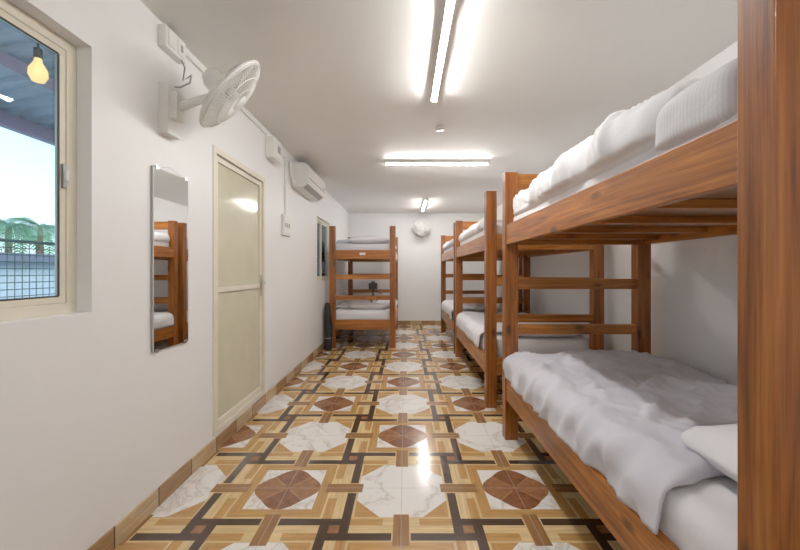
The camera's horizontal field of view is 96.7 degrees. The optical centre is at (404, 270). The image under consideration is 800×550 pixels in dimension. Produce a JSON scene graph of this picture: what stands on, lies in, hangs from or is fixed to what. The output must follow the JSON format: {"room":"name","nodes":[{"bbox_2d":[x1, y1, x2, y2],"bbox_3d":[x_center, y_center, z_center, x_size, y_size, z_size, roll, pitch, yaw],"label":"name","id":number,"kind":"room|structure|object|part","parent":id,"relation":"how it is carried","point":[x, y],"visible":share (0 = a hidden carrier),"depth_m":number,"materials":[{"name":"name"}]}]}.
{"room":"dormitory","nodes":[
{"label":"dormitory","id":0,"kind":"room"},
{"bbox_2d":[0,0,347,549],"bbox_3d":[-1.450,-0.090,3.200,0.160,2.820,11.100,0,0,0],"label":"wall","id":1,"kind":"structure","parent":0,"point":[93,420],"depth_m":1.74,"materials":[{"name":"paint"}]},
{"bbox_2d":[0,0,76,321],"bbox_3d":[-1.451,-0.400,0.902,0.068,1.160,1.305,0,0,0],"label":"window","id":2,"kind":"structure","parent":1,"relation":"in","point":[64,301],"depth_m":1.49,"materials":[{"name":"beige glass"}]},
{"bbox_2d":[151,165,187,352],"bbox_3d":[-1.359,-0.078,2.067,0.018,1.046,0.311,0,0,0],"label":"wall mirror","id":3,"kind":"object","parent":1,"relation":"attached to","point":[169,191],"visible":1,"depth_m":2.04,"materials":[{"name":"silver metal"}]},
{"bbox_2d":[158,24,185,63],"bbox_3d":[-1.341,-1.310,2.060,0.055,0.120,0.180,0,0,0],"label":"junction box","id":4,"kind":"object","parent":1,"relation":"attached to","point":[168,40],"visible":0.99,"depth_m":2.02,"materials":[{"name":"white plastic"}]},
{"bbox_2d":[159,60,259,139],"bbox_3d":[-1.088,-1.008,2.124,0.523,0.475,0.434,0,0,15],"label":"wall fan","id":5,"kind":"object","parent":1,"relation":"attached to","point":[216,103],"visible":1,"depth_m":2.02,"materials":[{"name":"white plastic"}]},
{"bbox_2d":[174,60,191,87],"bbox_3d":[-1.310,-1.151,2.091,0.088,0.191,0.088,0,0,0],"label":"power cable","id":6,"kind":"object","parent":5,"relation":"attached to","point":[190,76],"visible":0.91,"depth_m":2.10,"materials":[{"name":"grey plastic"}]},
{"bbox_2d":[87,330,342,549],"bbox_3d":[-1.364,1.250,3.200,0.012,0.100,10.800,0,0,0],"label":"baseboard","id":7,"kind":"structure","parent":1,"relation":"attached to","point":[132,520],"depth_m":2.17,"materials":[{"name":"tile"}]},
{"bbox_2d":[186,51,266,134],"bbox_3d":[-1.359,-1.347,2.825,0.019,0.025,1.330,0,0,0],"label":"cable conduit","id":8,"kind":"object","parent":1,"relation":"attached to","point":[189,57],"visible":0.44,"depth_m":2.38,"materials":[{"name":"white plastic"}]},
{"bbox_2d":[212,145,265,436],"bbox_3d":[-1.375,0.140,3.000,0.110,2.080,0.940,0,0,0],"label":"door","id":9,"kind":"structure","parent":1,"relation":"in","point":[238,192],"depth_m":2.94,"materials":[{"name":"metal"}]},
{"bbox_2d":[266,136,281,163],"bbox_3d":[-1.322,-1.225,3.610,0.094,0.210,0.220,0,0,0],"label":"box","id":10,"kind":"object","parent":1,"relation":"attached to","point":[273,146],"visible":1,"depth_m":3.52,"materials":[{"name":"white plastic"}]},
{"bbox_2d":[282,153,285,214],"bbox_3d":[-1.361,-0.968,3.893,0.017,0.665,0.325,0,0,0],"label":"cable conduit","id":11,"kind":"object","parent":1,"relation":"attached to","point":[283,155],"visible":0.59,"depth_m":4.03,"materials":[{"name":"white plastic"}]},
{"bbox_2d":[281,214,290,236],"bbox_3d":[-1.349,-0.515,4.050,0.039,0.230,0.240,0,0,0],"label":"board","id":12,"kind":"object","parent":1,"relation":"attached to","point":[285,220],"visible":1,"depth_m":3.99,"materials":[{"name":"white plastic"}]},
{"bbox_2d":[289,161,324,200],"bbox_3d":[-1.266,-1.169,4.681,0.207,0.297,1.039,0,0,0],"label":"air conditioner","id":13,"kind":"object","parent":1,"relation":"attached to","point":[304,179],"visible":1,"depth_m":4.38,"materials":[{"name":"white plastic"}]},
{"bbox_2d":[317,218,327,280],"bbox_3d":[-1.426,-0.350,6.025,0.068,1.020,0.950,0,0,0],"label":"window","id":14,"kind":"structure","parent":1,"relation":"in","point":[322,227],"depth_m":6.15,"materials":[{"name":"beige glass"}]},
{"bbox_2d":[114,325,623,549],"bbox_3d":[0.325,1.350,3.200,3.390,0.100,10.800,0,0,0],"label":"floor","id":15,"kind":"structure","parent":0,"point":[371,445],"depth_m":2.32,"materials":[{"name":"tile"}]},
{"bbox_2d":[324,303,332,350],"bbox_3d":[-1.266,0.912,5.873,0.142,0.775,0.148,0,0,-19],"label":"bag","id":16,"kind":"object","parent":15,"relation":"on","point":[328,326],"visible":1,"depth_m":5.83,"materials":[{"name":"black fabric"}]},
{"bbox_2d":[329,226,397,347],"bbox_3d":[-0.726,0.270,7.037,1.131,2.060,2.075,0,0,0],"label":"bunk bed","id":17,"kind":"object","parent":15,"relation":"on","point":[360,312],"visible":1,"depth_m":6.01,"materials":[{"name":"brown wood"}]},
{"bbox_3d":[-0.720,-0.380,7.037,1.020,0.185,1.885,0,0,0],"label":"mattress","id":18,"kind":"part","parent":17,"relation":"part of","materials":[{"name":"fabric"}]},
{"bbox_3d":[-0.720,0.778,7.037,1.020,0.220,1.885,0,0,0],"label":"mattress","id":19,"kind":"part","parent":17,"relation":"part of","materials":[{"name":"white fabric"}]},
{"bbox_2d":[336,239,396,248],"bbox_3d":[-0.730,-0.498,7.159,1.107,0.184,1.686,0,0,0],"label":"duvet","id":20,"kind":"object","parent":17,"relation":"on","point":[346,241],"depth_m":6.33,"materials":[{"name":"grey fabric"}]},
{"bbox_2d":[336,300,397,308],"bbox_3d":[-0.726,0.706,7.178,1.131,0.217,1.664,0,0,0],"label":"duvet","id":21,"kind":"object","parent":17,"relation":"on","point":[344,305],"depth_m":6.81,"materials":[{"name":"white fabric"}]},
{"bbox_2d":[348,236,389,243],"bbox_3d":[-0.629,-0.546,6.278,0.711,0.140,0.368,0,0,0],"label":"pillow","id":22,"kind":"object","parent":17,"relation":"on","point":[357,239],"depth_m":6.13,"materials":[{"name":"white fabric"}]},
{"bbox_2d":[348,301,389,308],"bbox_3d":[-0.632,0.596,6.280,0.720,0.136,0.368,0,0,0],"label":"pillow","id":23,"kind":"object","parent":17,"relation":"on","point":[355,304],"depth_m":6.13,"materials":[{"name":"white fabric"}]},
{"bbox_2d":[441,223,521,353],"bbox_3d":[1.328,0.270,6.617,1.155,2.060,2.075,0,0,0],"label":"bunk bed","id":24,"kind":"object","parent":15,"relation":"on","point":[447,249],"visible":0.3,"depth_m":6.57,"materials":[{"name":"brown wood"}]},
{"bbox_2d":[443,239,452,250],"bbox_3d":[1.323,-0.498,6.738,1.088,0.185,1.679,0,0,0],"label":"duvet","id":25,"kind":"object","parent":24,"relation":"on","point":[448,246],"depth_m":6.70,"materials":[{"name":"white fabric"}]},
{"bbox_2d":[441,300,473,319],"bbox_3d":[1.328,0.704,6.756,1.155,0.219,1.668,0,0,0],"label":"duvet","id":26,"kind":"object","parent":24,"relation":"on","point":[446,305],"depth_m":6.58,"materials":[{"name":"white fabric"}]},
{"bbox_3d":[1.330,0.778,6.617,1.020,0.220,1.885,0,0,0],"label":"mattress","id":27,"kind":"part","parent":24,"relation":"part of","materials":[{"name":"white fabric"}]},
{"bbox_2d":[468,303,501,311],"bbox_3d":[1.420,0.598,5.861,0.716,0.132,0.366,0,0,0],"label":"pillow","id":28,"kind":"object","parent":24,"relation":"on","point":[476,307],"depth_m":5.73,"materials":[{"name":"white fabric"}]},
{"bbox_2d":[455,191,603,407],"bbox_3d":[1.324,0.270,4.407,1.140,2.060,2.075,0,0,0],"label":"bunk bed","id":29,"kind":"object","parent":15,"relation":"on","point":[480,333],"visible":0.52,"depth_m":3.46,"materials":[{"name":"brown wood"}]},
{"bbox_2d":[459,218,501,241],"bbox_3d":[1.319,-0.500,4.533,1.085,0.187,1.685,0,0,0],"label":"duvet","id":30,"kind":"object","parent":29,"relation":"on","point":[476,230],"depth_m":4.19,"materials":[{"name":"white fabric"}]},
{"bbox_3d":[1.330,-0.380,4.407,1.020,0.185,1.885,0,0,0],"label":"mattress","id":31,"kind":"part","parent":29,"relation":"part of","materials":[{"name":"fabric"}]},
{"bbox_2d":[456,312,582,347],"bbox_3d":[1.324,0.709,4.552,1.140,0.211,1.669,0,0,0],"label":"duvet","id":32,"kind":"object","parent":29,"relation":"on","point":[471,324],"depth_m":4.33,"materials":[{"name":"white fabric"}]},
{"bbox_3d":[1.330,0.778,4.407,1.020,0.220,1.885,0,0,0],"label":"mattress","id":33,"kind":"part","parent":29,"relation":"part of","materials":[{"name":"white fabric"}]},
{"bbox_2d":[502,0,799,549],"bbox_3d":[1.326,0.270,1.778,1.170,2.060,2.076,0,0,0],"label":"bunk bed","id":34,"kind":"object","parent":15,"relation":"on","point":[668,454],"visible":1,"depth_m":1.16,"materials":[{"name":"brown wood"}]},
{"bbox_2d":[513,78,699,215],"bbox_3d":[1.322,-0.514,1.911,1.162,0.275,1.678,0,0,0],"label":"duvet","id":35,"kind":"object","parent":34,"relation":"on","point":[626,139],"depth_m":1.36,"materials":[{"name":"white fabric"}]},
{"bbox_2d":[502,349,736,534],"bbox_3d":[1.326,0.698,1.935,1.169,0.247,1.690,0,0,0],"label":"duvet","id":36,"kind":"object","parent":34,"relation":"on","point":[628,417],"depth_m":1.58,"materials":[{"name":"grey fabric"}]},
{"bbox_3d":[1.330,-0.372,1.777,1.038,0.170,1.900,0,0,0],"label":"mattress","id":37,"kind":"part","parent":34,"relation":"part of","materials":[{"name":"white fabric"}]},
{"bbox_2d":[655,58,736,151],"bbox_3d":[1.283,-0.447,1.008,0.990,0.221,0.355,0,0,0],"label":"pillow","id":38,"kind":"object","parent":34,"relation":"on","point":[702,114],"depth_m":0.96,"materials":[{"name":"fabric"}]},
{"bbox_3d":[1.331,0.778,1.778,1.041,0.220,1.899,0,0,0],"label":"mattress","id":39,"kind":"part","parent":34,"relation":"part of","materials":[{"name":"white fabric"}]},
{"bbox_2d":[680,423,736,481],"bbox_3d":[1.331,0.587,1.085,0.738,0.168,0.426,0,0,0],"label":"pillow","id":40,"kind":"object","parent":34,"relation":"on","point":[713,448],"depth_m":1.15,"materials":[{"name":"white fabric"}]},
{"bbox_2d":[348,213,483,320],"bbox_3d":[0.325,-0.090,8.675,3.390,2.820,0.150,0,0,0],"label":"wall","id":41,"kind":"structure","parent":0,"point":[419,258],"depth_m":8.60,"materials":[{"name":"paint"}]},
{"bbox_2d":[413,219,429,236],"bbox_3d":[0.418,-1.024,8.402,0.333,0.407,0.341,0,0,34],"label":"wall fan","id":42,"kind":"object","parent":41,"relation":"attached to","point":[421,226],"visible":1,"depth_m":8.34,"materials":[{"name":"white plastic"}]},
{"bbox_2d":[398,321,446,324],"bbox_3d":[0.325,1.250,8.594,3.366,0.100,0.012,0,0,0],"label":"baseboard","id":43,"kind":"structure","parent":41,"relation":"attached to","point":[399,322],"depth_m":8.59,"materials":[{"name":"tile"}]},
{"bbox_2d":[140,0,736,212],"bbox_3d":[0.325,-1.450,3.200,3.390,0.100,10.800,0,0,0],"label":"ceiling","id":44,"kind":"structure","parent":0,"point":[344,87],"depth_m":2.48,"materials":[{"name":"paint"}]},
{"bbox_2d":[422,198,426,211],"bbox_3d":[0.400,-1.370,7.400,0.046,0.058,1.230,0,0,0],"label":"tube light","id":45,"kind":"object","parent":44,"relation":"attached to","point":[425,199],"visible":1,"depth_m":7.27,"materials":[{"name":"white plastic"}]},
{"bbox_2d":[384,160,489,165],"bbox_3d":[0.405,-1.370,4.500,1.340,0.058,0.046,0,0,0],"label":"tube light","id":46,"kind":"object","parent":44,"relation":"attached to","point":[386,162],"visible":1,"depth_m":4.48,"materials":[{"name":"white plastic"}]},
{"bbox_2d":[435,126,444,131],"bbox_3d":[0.340,-1.384,3.450,0.090,0.030,0.090,0,0,0],"label":"smoke detector","id":47,"kind":"object","parent":44,"relation":"attached to","point":[438,128],"visible":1,"depth_m":3.44,"materials":[{"name":"white plastic"}]},
{"bbox_2d":[431,0,454,102],"bbox_3d":[0.230,-1.370,2.215,0.046,0.058,1.260,0,0,0],"label":"tube light","id":48,"kind":"object","parent":44,"relation":"attached to","point":[449,4],"visible":1,"depth_m":2.14,"materials":[{"name":"white plastic"}]},
{"bbox_2d":[497,41,736,385],"bbox_3d":[2.095,-0.090,3.200,0.150,2.820,11.100,0,0,0],"label":"wall","id":49,"kind":"structure","parent":0,"point":[694,282],"depth_m":2.64,"materials":[{"name":"paint"}]},
{"label":"outside","id":50,"kind":"structure","parent":0,"visible":0},
{"bbox_3d":[-20.765,1.700,10.000,38.470,0.200,60.000,0,0,0],"label":"ground","id":51,"kind":"structure","parent":50,"visible":0},
{"bbox_2d":[0,20,54,145],"bbox_3d":[-2.520,-0.065,3.810,1.960,3.330,10.620,0,0,0],"label":"porch roof","id":52,"kind":"structure","parent":51,"relation":"on","point":[27,107],"depth_m":2.83,"materials":[{"name":"metal"}]},
{"bbox_2d":[27,43,48,83],"bbox_3d":[-2.280,-1.370,2.210,0.094,0.400,0.094,0,0,0],"label":"pendant bulb","id":53,"kind":"object","parent":52,"relation":"hanging from","point":[37,72],"visible":0.96,"depth_m":2.19,"materials":[{"name":"yellow glass"}]},
{"bbox_2d":[0,252,54,298],"bbox_3d":[-11.750,0.610,7.750,7.100,1.980,4.100,0,0,0],"label":"neighbouring house","id":54,"kind":"structure","parent":51,"relation":"on","point":[42,258],"depth_m":7.94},
{"bbox_2d":[0,217,54,254],"bbox_3d":[-12.196,-0.059,11.886,2.574,3.332,2.555,0,0,0],"label":"palm tree","id":55,"kind":"object","parent":51,"relation":"on","point":[40,235],"visible":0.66,"depth_m":11.56,"materials":[{"name":"green plant"}]},
{"bbox_2d":[0,238,54,298],"bbox_3d":[-3.380,0.662,4.898,0.030,1.875,8.204,0,0,0],"label":"mesh fence","id":56,"kind":"object","parent":51,"relation":"on","point":[14,241],"visible":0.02,"depth_m":3.17,"materials":[{"name":"metal"}]}
]}

